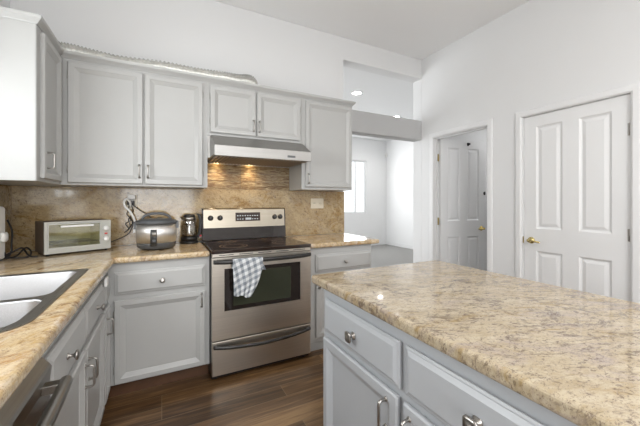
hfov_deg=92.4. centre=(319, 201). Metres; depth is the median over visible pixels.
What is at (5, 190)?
backsplash
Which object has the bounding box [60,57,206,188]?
upper cabinet
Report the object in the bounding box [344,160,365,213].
window
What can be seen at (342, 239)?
countertop
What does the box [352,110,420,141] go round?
trim
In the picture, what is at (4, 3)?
wall
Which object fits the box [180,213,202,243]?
electric kettle
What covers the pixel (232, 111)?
upper cabinet
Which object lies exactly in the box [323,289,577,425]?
base cabinet
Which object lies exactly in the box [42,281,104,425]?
base cabinet
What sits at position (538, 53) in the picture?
wall
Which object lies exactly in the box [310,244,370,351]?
base cabinet
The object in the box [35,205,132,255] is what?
toaster oven
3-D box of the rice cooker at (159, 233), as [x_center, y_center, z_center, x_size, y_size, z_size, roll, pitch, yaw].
[-1.314,0.171,2.361,0.502,0.358,0.284,0,0,35]
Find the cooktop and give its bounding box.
[202,237,310,253]
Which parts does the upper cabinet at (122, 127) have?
door, pull handle, door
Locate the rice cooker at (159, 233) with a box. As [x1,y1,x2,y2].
[127,201,178,249]
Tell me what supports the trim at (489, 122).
attached to the wall at (538, 53)
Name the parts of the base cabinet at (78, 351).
drawer, door, knob, pull handle, drawer, door, pull handle, knob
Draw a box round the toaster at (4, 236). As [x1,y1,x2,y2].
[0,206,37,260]
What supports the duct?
on the trim at (5, 12)
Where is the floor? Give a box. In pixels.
[100,244,412,425]
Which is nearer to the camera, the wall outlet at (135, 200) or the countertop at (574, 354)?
the countertop at (574, 354)
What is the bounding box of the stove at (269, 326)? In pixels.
[201,208,310,378]
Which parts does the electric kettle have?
lid, handle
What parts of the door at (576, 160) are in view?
handle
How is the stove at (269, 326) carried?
on the floor
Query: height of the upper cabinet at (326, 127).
0.848 m
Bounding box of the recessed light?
[351,91,362,94]
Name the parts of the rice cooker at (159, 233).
power cord, control plate, lid, handle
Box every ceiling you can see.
[215,0,529,59]
[343,66,412,140]
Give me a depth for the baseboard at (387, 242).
8.57 m
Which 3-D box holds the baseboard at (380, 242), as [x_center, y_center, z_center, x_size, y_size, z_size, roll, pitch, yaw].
[-0.130,1.215,8.026,4.728,0.100,0.014,0,0,-27]
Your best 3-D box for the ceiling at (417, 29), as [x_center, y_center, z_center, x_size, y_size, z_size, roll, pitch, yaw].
[0.961,-1.885,0.358,4.175,0.100,6.395,0,0,-27]
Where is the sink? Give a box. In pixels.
[0,268,88,332]
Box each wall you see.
[0,0,9,252]
[10,0,486,270]
[344,138,385,240]
[386,140,412,244]
[422,0,639,276]
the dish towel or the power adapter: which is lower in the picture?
the dish towel
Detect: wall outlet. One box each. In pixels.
[126,195,136,208]
[311,198,322,207]
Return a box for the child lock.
[104,276,107,286]
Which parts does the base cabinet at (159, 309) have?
drawer, door, pull handle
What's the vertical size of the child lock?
0.050 m
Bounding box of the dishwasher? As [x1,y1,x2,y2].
[0,357,72,425]
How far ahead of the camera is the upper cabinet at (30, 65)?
1.65 m
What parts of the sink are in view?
bowl, bowl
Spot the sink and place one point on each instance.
(23, 297)
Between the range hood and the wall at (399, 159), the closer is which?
the range hood
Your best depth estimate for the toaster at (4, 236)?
1.83 m
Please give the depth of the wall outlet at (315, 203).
3.25 m
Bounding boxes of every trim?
[0,6,355,105]
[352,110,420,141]
[429,118,492,271]
[515,82,639,302]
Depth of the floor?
1.97 m
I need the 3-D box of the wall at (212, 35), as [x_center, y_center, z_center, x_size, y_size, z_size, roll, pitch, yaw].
[0.784,-0.285,3.779,6.998,3.100,0.152,0,0,-27]
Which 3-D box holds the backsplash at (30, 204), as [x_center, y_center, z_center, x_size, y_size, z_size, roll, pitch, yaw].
[-0.950,0.119,2.790,2.738,0.461,0.014,0,0,-27]
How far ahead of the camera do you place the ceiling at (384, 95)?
5.11 m
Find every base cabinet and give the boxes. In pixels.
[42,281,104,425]
[101,272,113,404]
[108,256,208,396]
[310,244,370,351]
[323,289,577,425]
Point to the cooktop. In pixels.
(244, 245)
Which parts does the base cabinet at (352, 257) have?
door, drawer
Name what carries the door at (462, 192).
in the wall at (538, 53)
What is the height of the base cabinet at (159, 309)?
0.873 m
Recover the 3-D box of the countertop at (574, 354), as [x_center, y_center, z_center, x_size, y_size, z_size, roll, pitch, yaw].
[0.908,0.370,0.540,0.840,0.040,2.528,0,0,-27]
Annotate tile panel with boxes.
[205,164,288,190]
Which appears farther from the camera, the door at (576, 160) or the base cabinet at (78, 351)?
the door at (576, 160)
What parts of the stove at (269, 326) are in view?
control panel, warming drawer, vent trim, oven door, drawer handle, glass, oven handle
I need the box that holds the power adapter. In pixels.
[123,195,135,232]
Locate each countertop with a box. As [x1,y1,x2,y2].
[0,242,209,409]
[286,233,378,248]
[312,260,639,425]
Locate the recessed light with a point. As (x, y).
(353, 92)
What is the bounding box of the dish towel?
[232,257,265,297]
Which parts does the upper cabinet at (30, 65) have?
panel, door, pull handle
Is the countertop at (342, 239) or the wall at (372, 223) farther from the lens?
the wall at (372, 223)
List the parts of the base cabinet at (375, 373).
knob, door, drawer, pull handle, pull handle, door, knob, drawer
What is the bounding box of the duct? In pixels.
[59,42,257,83]
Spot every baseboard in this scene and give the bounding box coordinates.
[371,241,385,244]
[386,241,412,248]
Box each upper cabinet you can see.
[0,17,70,186]
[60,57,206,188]
[207,82,301,142]
[289,98,351,190]
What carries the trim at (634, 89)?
attached to the wall at (538, 53)
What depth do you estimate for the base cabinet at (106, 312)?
1.79 m
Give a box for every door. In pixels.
[439,139,485,269]
[522,93,630,300]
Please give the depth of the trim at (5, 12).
2.24 m
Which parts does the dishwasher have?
bar handle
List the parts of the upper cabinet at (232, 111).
door, door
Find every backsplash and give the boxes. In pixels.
[0,184,11,252]
[12,186,343,250]
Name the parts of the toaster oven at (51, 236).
door, door handle, frame, power cord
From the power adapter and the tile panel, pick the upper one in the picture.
the tile panel
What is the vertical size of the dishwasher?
0.870 m
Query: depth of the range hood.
2.49 m
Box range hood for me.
[207,135,310,166]
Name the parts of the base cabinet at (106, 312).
drawer, door, pull handle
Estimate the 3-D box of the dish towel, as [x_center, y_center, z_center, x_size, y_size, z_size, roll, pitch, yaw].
[-0.498,0.539,2.189,0.249,0.278,0.051,0,0,-27]

